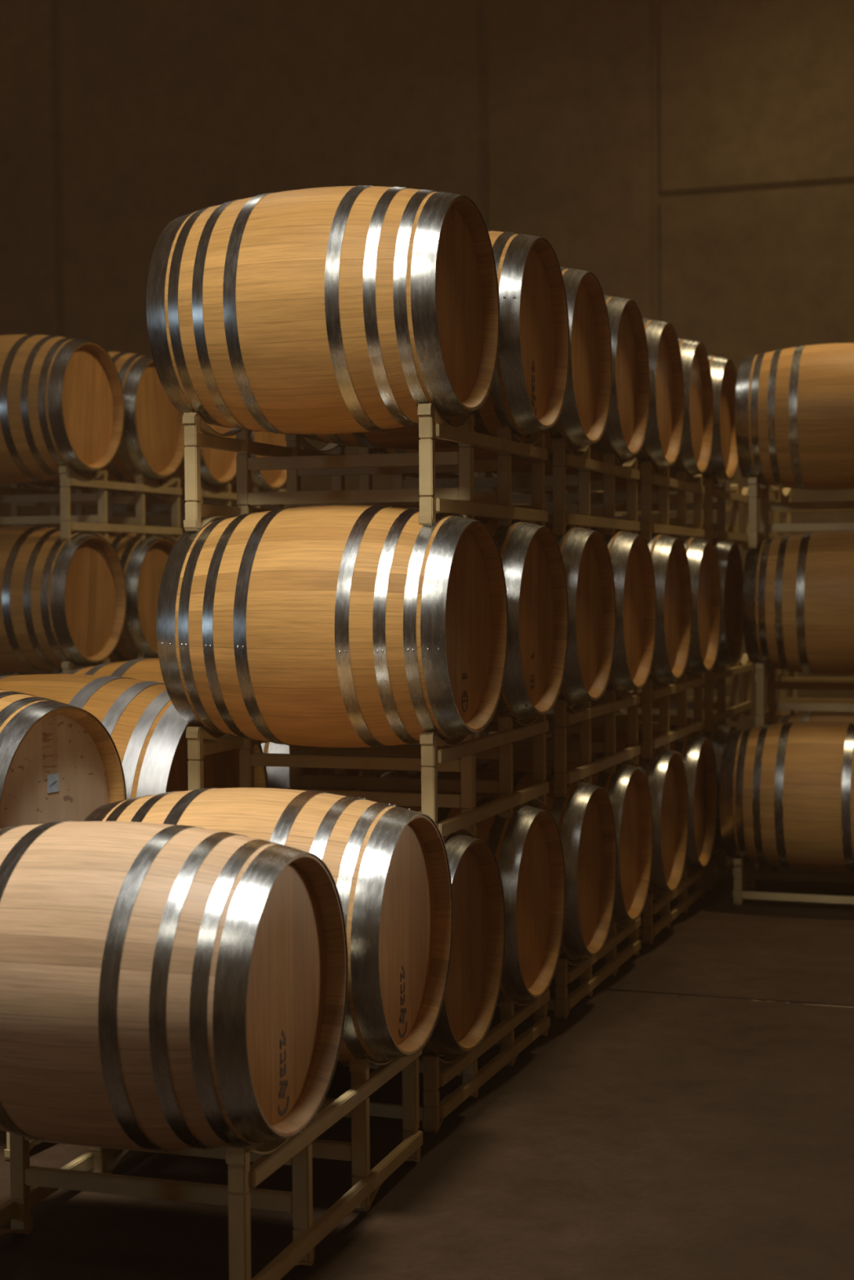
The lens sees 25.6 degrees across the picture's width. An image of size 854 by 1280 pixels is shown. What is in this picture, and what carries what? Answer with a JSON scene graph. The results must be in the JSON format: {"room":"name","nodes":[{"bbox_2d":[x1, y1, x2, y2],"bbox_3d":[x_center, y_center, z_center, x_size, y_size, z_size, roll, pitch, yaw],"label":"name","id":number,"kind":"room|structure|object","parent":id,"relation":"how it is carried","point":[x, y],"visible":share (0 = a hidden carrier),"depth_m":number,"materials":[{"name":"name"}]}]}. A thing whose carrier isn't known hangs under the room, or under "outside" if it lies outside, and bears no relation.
{"room":"wine barrel cellar","nodes":[
{"label":"wine barrel cellar","id":0,"kind":"room"},
{"bbox_2d":[0,0,853,745],"bbox_3d":[0.579,-3.135,15.950,22.000,8.380,0.320,0,2,19],"label":"wall","id":1,"kind":"structure","parent":0,"point":[695,158],"depth_m":15.80,"materials":[{"name":"concrete"}]},
{"bbox_2d":[0,770,853,1279],"bbox_3d":[-2.375,1.461,7.437,22.000,0.200,22.000,0,2,19],"label":"floor","id":2,"kind":"structure","parent":0,"point":[690,1117],"depth_m":5.13,"materials":[{"name":"concrete"}]},
{"bbox_2d":[4,1131,38,1160],"bbox_3d":[-1.232,1.087,5.836,0.798,0.636,1.219,0,2,24],"label":"rack","id":3,"kind":"object","parent":2,"relation":"on","point":[6,1152],"visible":0.02,"depth_m":5.15,"materials":[{"name":"beige paint"}]},
{"bbox_2d":[0,688,126,829],"bbox_3d":[-1.406,0.488,5.404,0.881,0.720,0.720,0,2,24],"label":"barrel","id":4,"kind":"object","parent":3,"relation":"on","point":[59,762],"visible":0.56,"depth_m":5.24,"materials":[{"name":"brown wood"}]},
{"bbox_2d":[0,1049,422,1279],"bbox_3d":[-0.573,1.247,4.671,0.798,0.386,1.219,0,2,18],"label":"rack","id":5,"kind":"object","parent":2,"relation":"on","point":[298,1151],"visible":0.64,"depth_m":4.49,"materials":[{"name":"beige paint"}]},
{"bbox_2d":[0,821,347,1151],"bbox_3d":[-0.697,0.770,4.237,0.881,0.720,0.720,0,2,17],"label":"barrel","id":6,"kind":"object","parent":5,"relation":"on","point":[164,987],"visible":1,"depth_m":3.94,"materials":[{"name":"wood"}]},
{"bbox_2d":[84,787,453,1066],"bbox_3d":[-0.443,0.750,4.947,0.881,0.720,0.720,0,2,18],"label":"barrel","id":7,"kind":"object","parent":5,"relation":"on","point":[388,866],"visible":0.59,"depth_m":4.77,"materials":[{"name":"wood"}]},
{"bbox_2d":[338,988,550,1133],"bbox_3d":[-0.145,1.281,6.075,0.797,0.218,1.219,0,2,19],"label":"rack","id":8,"kind":"object","parent":2,"relation":"on","point":[437,1072],"visible":0.41,"depth_m":5.73,"materials":[{"name":"beige paint"}]},
{"bbox_2d":[417,832,505,1057],"bbox_3d":[-0.274,0.891,5.648,0.881,0.720,0.720,0,2,19],"label":"barrel","id":9,"kind":"object","parent":8,"relation":"on","point":[473,988],"visible":0.2,"depth_m":5.59,"materials":[{"name":"wood"}]},
{"bbox_2d":[186,714,548,840],"bbox_3d":[-0.151,0.415,6.046,0.798,0.350,1.219,0,2,19],"label":"rack","id":10,"kind":"object","parent":9,"relation":"on","point":[460,753],"visible":0.59,"depth_m":5.88,"materials":[{"name":"beige paint"}]},
{"bbox_2d":[156,505,508,747],"bbox_3d":[-0.268,-0.041,5.594,0.881,0.720,0.720,0,2,19],"label":"barrel","id":11,"kind":"object","parent":10,"relation":"on","point":[331,626],"visible":0.96,"depth_m":5.33,"materials":[{"name":"wood"}]},
{"bbox_2d":[182,403,547,531],"bbox_3d":[-0.157,-0.517,6.015,0.798,0.350,1.219,0,2,19],"label":"rack","id":12,"kind":"object","parent":11,"relation":"on","point":[462,501],"visible":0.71,"depth_m":5.82,"materials":[{"name":"beige paint"}]},
{"bbox_2d":[146,185,499,434],"bbox_3d":[-0.294,-0.973,5.575,0.881,0.720,0.720,0,2,19],"label":"barrel","id":13,"kind":"object","parent":12,"relation":"on","point":[337,309],"visible":0.98,"depth_m":5.32,"materials":[{"name":"wood"}]},
{"bbox_2d":[300,229,569,448],"bbox_3d":[-0.030,-0.997,6.249,0.881,0.720,0.720,0,2,19],"label":"barrel","id":14,"kind":"object","parent":12,"relation":"on","point":[526,395],"visible":0.41,"depth_m":6.10,"materials":[{"name":"wood"}]},
{"bbox_2d":[474,515,568,724],"bbox_3d":[-0.032,-0.065,6.277,0.881,0.720,0.720,0,2,19],"label":"barrel","id":15,"kind":"object","parent":10,"relation":"on","point":[531,555],"visible":0.27,"depth_m":6.14,"materials":[{"name":"wood"}]},
{"bbox_2d":[368,789,565,1004],"bbox_3d":[-0.039,0.867,6.331,0.881,0.720,0.720,0,2,19],"label":"barrel","id":16,"kind":"object","parent":8,"relation":"on","point":[526,847],"visible":0.23,"depth_m":6.19,"materials":[{"name":"wood"}]},
{"bbox_2d":[496,916,640,1019],"bbox_3d":[0.326,1.233,7.442,0.797,0.218,1.219,0,2,19],"label":"rack","id":17,"kind":"object","parent":2,"relation":"on","point":[581,968],"visible":0.39,"depth_m":7.10,"materials":[{"name":"beige paint"}]},
{"bbox_2d":[360,768,617,959],"bbox_3d":[0.208,0.842,7.011,0.881,0.720,0.720,0,2,19],"label":"barrel","id":18,"kind":"object","parent":17,"relation":"on","point":[584,820],"visible":0.23,"depth_m":6.87,"materials":[{"name":"wood"}]},
{"bbox_2d":[361,689,640,797],"bbox_3d":[0.320,0.366,7.413,0.798,0.350,1.219,0,2,19],"label":"rack","id":19,"kind":"object","parent":18,"relation":"on","point":[580,718],"visible":0.5,"depth_m":7.15,"materials":[{"name":"beige paint"}]},
{"bbox_2d":[545,521,616,709],"bbox_3d":[0.199,-0.089,6.962,0.881,0.720,0.720,0,2,19],"label":"barrel","id":20,"kind":"object","parent":19,"relation":"on","point":[585,554],"visible":0.27,"depth_m":6.86,"materials":[{"name":"wood"}]},
{"bbox_2d":[358,438,639,535],"bbox_3d":[0.314,-0.566,7.382,0.798,0.350,1.219,0,2,19],"label":"rack","id":21,"kind":"object","parent":20,"relation":"on","point":[580,515],"visible":0.51,"depth_m":7.14,"materials":[{"name":"beige paint"}]},
{"bbox_2d":[373,266,612,459],"bbox_3d":[0.183,-1.021,6.941,0.881,0.720,0.720,0,2,19],"label":"barrel","id":22,"kind":"object","parent":21,"relation":"on","point":[582,421],"visible":0.18,"depth_m":6.86,"materials":[{"name":"wood"}]},
{"bbox_2d":[511,295,649,471],"bbox_3d":[0.406,-1.046,7.628,0.881,0.720,0.720,0,2,19],"label":"barrel","id":23,"kind":"object","parent":21,"relation":"on","point":[624,435],"visible":0.22,"depth_m":7.54,"materials":[{"name":"wood"}]},
{"bbox_2d":[590,527,656,695],"bbox_3d":[0.435,-0.114,7.646,0.881,0.720,0.720,0,2,19],"label":"barrel","id":24,"kind":"object","parent":19,"relation":"on","point":[631,559],"visible":0.3,"depth_m":7.54,"materials":[{"name":"wood"}]},
{"bbox_2d":[419,756,653,924],"bbox_3d":[0.427,0.818,7.700,0.881,0.720,0.720,0,2,19],"label":"barrel","id":25,"kind":"object","parent":17,"relation":"on","point":[628,791],"visible":0.28,"depth_m":7.59,"materials":[{"name":"wood"}]},
{"bbox_2d":[616,866,705,944],"bbox_3d":[0.797,1.184,8.809,0.797,0.218,1.219,0,2,19],"label":"rack","id":26,"kind":"object","parent":2,"relation":"on","point":[661,904],"visible":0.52,"depth_m":8.47,"materials":[{"name":"beige paint"}]},
{"bbox_2d":[520,737,688,895],"bbox_3d":[0.671,0.793,8.381,0.881,0.720,0.720,0,2,19],"label":"barrel","id":27,"kind":"object","parent":26,"relation":"on","point":[665,772],"visible":0.27,"depth_m":8.27,"materials":[{"name":"wood"}]},
{"bbox_2d":[478,671,704,759],"bbox_3d":[0.791,0.318,8.780,0.798,0.350,1.219,0,2,19],"label":"rack","id":28,"kind":"object","parent":27,"relation":"on","point":[663,693],"visible":0.47,"depth_m":8.50,"materials":[{"name":"beige metal"}]},
{"bbox_2d":[637,530,692,684],"bbox_3d":[0.678,-0.138,8.326,0.881,0.720,0.720,0,2,19],"label":"barrel","id":29,"kind":"object","parent":28,"relation":"on","point":[668,554],"visible":0.19,"depth_m":8.23,"materials":[{"name":"wood"}]},
{"bbox_2d":[476,461,704,542],"bbox_3d":[0.785,-0.614,8.749,0.798,0.350,1.219,0,2,19],"label":"rack","id":30,"kind":"object","parent":29,"relation":"on","point":[661,524],"visible":0.52,"depth_m":8.51,"materials":[{"name":"beige paint"}]},
{"bbox_2d":[490,318,684,479],"bbox_3d":[0.642,-1.070,8.312,0.881,0.720,0.720,0,2,19],"label":"barrel","id":31,"kind":"object","parent":30,"relation":"on","point":[661,446],"visible":0.23,"depth_m":8.22,"materials":[{"name":"wood"}]},
{"bbox_2d":[590,337,713,486],"bbox_3d":[0.878,-1.095,8.995,0.881,0.720,0.720,0,2,19],"label":"barrel","id":32,"kind":"object","parent":30,"relation":"on","point":[695,452],"visible":0.2,"depth_m":8.91,"materials":[{"name":"wood"}]},
{"bbox_2d":[668,534,720,675],"bbox_3d":[0.917,-0.162,9.009,0.881,0.720,0.720,0,2,19],"label":"barrel","id":33,"kind":"object","parent":28,"relation":"on","point":[701,553],"visible":0.17,"depth_m":8.94,"materials":[{"name":"wood"}]},
{"bbox_2d":[522,729,717,870],"bbox_3d":[0.908,0.769,9.064,0.881,0.720,0.720,0,2,19],"label":"barrel","id":34,"kind":"object","parent":26,"relation":"on","point":[697,753],"visible":0.25,"depth_m":8.96,"materials":[{"name":"wood"}]},
{"bbox_2d":[692,848,733,890],"bbox_3d":[1.268,1.135,10.177,0.797,0.218,1.219,0,2,19],"label":"rack","id":35,"kind":"object","parent":2,"relation":"on","point":[718,859],"visible":0.19,"depth_m":9.58,"materials":[{"name":"beige paint"}]},
{"bbox_2d":[617,714,736,849],"bbox_3d":[1.144,0.745,9.747,0.881,0.720,0.720,0,2,19],"label":"barrel","id":36,"kind":"object","parent":35,"relation":"on","point":[717,737],"visible":0.07,"depth_m":9.44,"materials":[{"name":"wood"}]},
{"bbox_2d":[566,653,752,732],"bbox_3d":[1.262,0.269,10.148,0.798,0.350,1.219,0,2,19],"label":"rack","id":37,"kind":"object","parent":36,"relation":"on","point":[717,678],"visible":0.43,"depth_m":9.89,"materials":[{"name":"beige metal"}]},
{"bbox_2d":[702,537,743,667],"bbox_3d":[1.148,-0.187,9.694,0.881,0.720,0.720,0,2,19],"label":"barrel","id":38,"kind":"object","parent":37,"relation":"on","point":[728,554],"visible":0.15,"depth_m":9.65,"materials":[{"name":"wood"}]},
{"bbox_2d":[565,477,749,550],"bbox_3d":[1.256,-0.663,10.117,0.798,0.350,1.219,0,2,19],"label":"rack","id":39,"kind":"object","parent":38,"relation":"on","point":[719,531],"visible":0.38,"depth_m":9.86,"materials":[{"name":"beige paint"}]},
{"bbox_2d":[614,355,737,492],"bbox_3d":[1.123,-1.119,9.675,0.881,0.720,0.720,0,2,19],"label":"barrel","id":40,"kind":"object","parent":39,"relation":"on","point":[722,465],"visible":0.17,"depth_m":9.56,"materials":[{"name":"wood"}]},
{"bbox_2d":[732,857,853,905],"bbox_3d":[2.043,1.149,9.518,0.797,0.224,1.219,0,2,19],"label":"rack","id":41,"kind":"object","parent":2,"relation":"on","point":[743,889],"visible":0.55,"depth_m":9.08,"materials":[{"name":"beige paint"}]},
{"bbox_2d":[719,721,853,871],"bbox_3d":[1.907,0.756,9.080,0.881,0.720,0.720,0,2,19],"label":"barrel","id":42,"kind":"object","parent":41,"relation":"on","point":[786,789],"visible":0.99,"depth_m":8.85,"materials":[{"name":"wood"}]},
{"bbox_2d":[750,711,853,727],"bbox_3d":[2.142,0.732,9.764,0.881,0.720,0.720,0,2,19],"label":"barrel","id":43,"kind":"object","parent":41,"relation":"on","point":[829,717],"visible":0.12,"depth_m":9.69,"materials":[{"name":"wood"}]},
{"bbox_2d":[754,662,853,726],"bbox_3d":[2.202,0.271,9.813,0.798,0.350,1.219,0,2,19],"label":"rack","id":44,"kind":"object","parent":43,"relation":"on","point":[792,704],"visible":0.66,"depth_m":9.67,"materials":[{"name":"beige metal"}]},
{"bbox_2d":[742,530,853,675],"bbox_3d":[2.065,-0.184,9.373,0.881,0.720,0.720,0,2,19],"label":"barrel","id":45,"kind":"object","parent":44,"relation":"on","point":[797,597],"visible":0.98,"depth_m":9.15,"materials":[{"name":"wood"}]},
{"bbox_2d":[747,477,853,548],"bbox_3d":[2.153,-0.647,9.734,0.798,0.350,1.219,0,2,19],"label":"rack","id":46,"kind":"object","parent":45,"relation":"on","point":[780,500],"visible":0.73,"depth_m":9.58,"materials":[{"name":"beige paint"}]},
{"bbox_2d":[734,342,853,489],"bbox_3d":[2.015,-1.103,9.294,0.881,0.720,0.720,0,2,19],"label":"barrel","id":47,"kind":"object","parent":46,"relation":"on","point":[794,406],"visible":0.99,"depth_m":9.07,"materials":[{"name":"wood"}]},
{"bbox_3d":[-1.038,1.162,6.842,1.045,0.417,1.597,0,2,19],"label":"rack","id":48,"kind":"object","parent":2,"relation":"on","visible":0},
{"bbox_2d":[0,674,268,799],"bbox_3d":[-1.217,0.585,6.266,1.154,0.943,0.943,0,2,19],"label":"barrel","id":49,"kind":"object","parent":48,"relation":"on","point":[148,733],"visible":0.16,"depth_m":5.95,"materials":[{"name":"wood"}]},
{"bbox_2d":[57,657,361,790],"bbox_3d":[-0.898,0.537,7.192,1.154,0.943,0.943,0,2,19],"label":"barrel","id":50,"kind":"object","parent":48,"relation":"on","point":[146,668],"visible":0.06,"depth_m":7.03,"materials":[{"name":"wood"}]},
{"bbox_3d":[-1.409,0.207,11.057,0.798,0.350,1.219,0,2,19],"label":"rack","id":51,"kind":"object","parent":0,"visible":0},
{"bbox_2d":[147,533,183,538],"bbox_3d":[-1.547,-0.249,10.617,0.881,0.720,0.720,0,2,19],"label":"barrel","id":52,"kind":"object","parent":51,"relation":"on","point":[159,535],"visible":0.02,"depth_m":10.45,"materials":[{"name":"wood"}]},
{"bbox_2d":[75,480,286,532],"bbox_3d":[-1.415,-0.725,11.026,0.798,0.350,1.219,0,2,19],"label":"rack","id":53,"kind":"object","parent":52,"relation":"on","point":[153,505],"visible":0.22,"depth_m":10.82,"materials":[{"name":"beige paint"}]},
{"bbox_2d":[94,423,236,494],"bbox_3d":[-1.553,-1.181,10.586,0.881,0.720,0.720,0,2,19],"label":"barrel","id":54,"kind":"object","parent":53,"relation":"on","point":[218,467],"visible":0.15,"depth_m":10.45,"materials":[{"name":"wood"}]},
{"bbox_2d":[155,431,286,498],"bbox_3d":[-1.317,-1.206,11.270,0.881,0.720,0.720,0,2,19],"label":"barrel","id":55,"kind":"object","parent":53,"relation":"on","point":[264,480],"visible":0.1,"depth_m":11.12,"materials":[{"name":"wood"}]},
{"bbox_3d":[-1.875,1.146,9.720,0.797,0.268,1.219,0,2,19],"label":"rack","id":56,"kind":"object","parent":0,"visible":0},
{"bbox_3d":[-2.012,0.731,9.281,0.881,0.720,0.720,0,2,19],"label":"barrel","id":57,"kind":"object","parent":56,"relation":"on","visible":0},
{"bbox_2d":[0,655,146,675],"bbox_3d":[-1.880,0.255,9.690,0.798,0.350,1.219,0,2,19],"label":"rack","id":58,"kind":"object","parent":57,"relation":"on","point":[66,666],"visible":0.07,"depth_m":9.29,"materials":[{"name":"beige metal"}]},
{"bbox_2d":[0,525,126,672],"bbox_3d":[-2.018,-0.201,9.250,0.881,0.720,0.720,0,2,19],"label":"barrel","id":59,"kind":"object","parent":58,"relation":"on","point":[61,600],"visible":0.96,"depth_m":8.97,"materials":[{"name":"wood"}]},
{"bbox_2d":[0,466,182,543],"bbox_3d":[-1.887,-0.677,9.659,0.798,0.350,1.219,0,2,19],"label":"rack","id":60,"kind":"object","parent":59,"relation":"on","point":[17,496],"visible":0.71,"depth_m":9.48,"materials":[{"name":"beige paint"}]},
{"bbox_2d":[0,333,124,482],"bbox_3d":[-2.024,-1.133,9.219,0.881,0.720,0.720,0,2,19],"label":"barrel","id":61,"kind":"object","parent":60,"relation":"on","point":[62,401],"visible":0.98,"depth_m":8.95,"materials":[{"name":"wood"}]},
{"bbox_2d":[24,351,185,488],"bbox_3d":[-1.788,-1.157,9.902,0.881,0.720,0.720,0,2,19],"label":"barrel","id":62,"kind":"object","parent":60,"relation":"on","point":[152,446],"visible":0.36,"depth_m":9.69,"materials":[{"name":"wood"}]},
{"bbox_2d":[81,531,175,665],"bbox_3d":[-1.782,-0.225,9.934,0.881,0.720,0.720,0,2,19],"label":"barrel","id":63,"kind":"object","parent":58,"relation":"on","point":[143,562],"visible":0.29,"depth_m":9.66,"materials":[{"name":"wood"}]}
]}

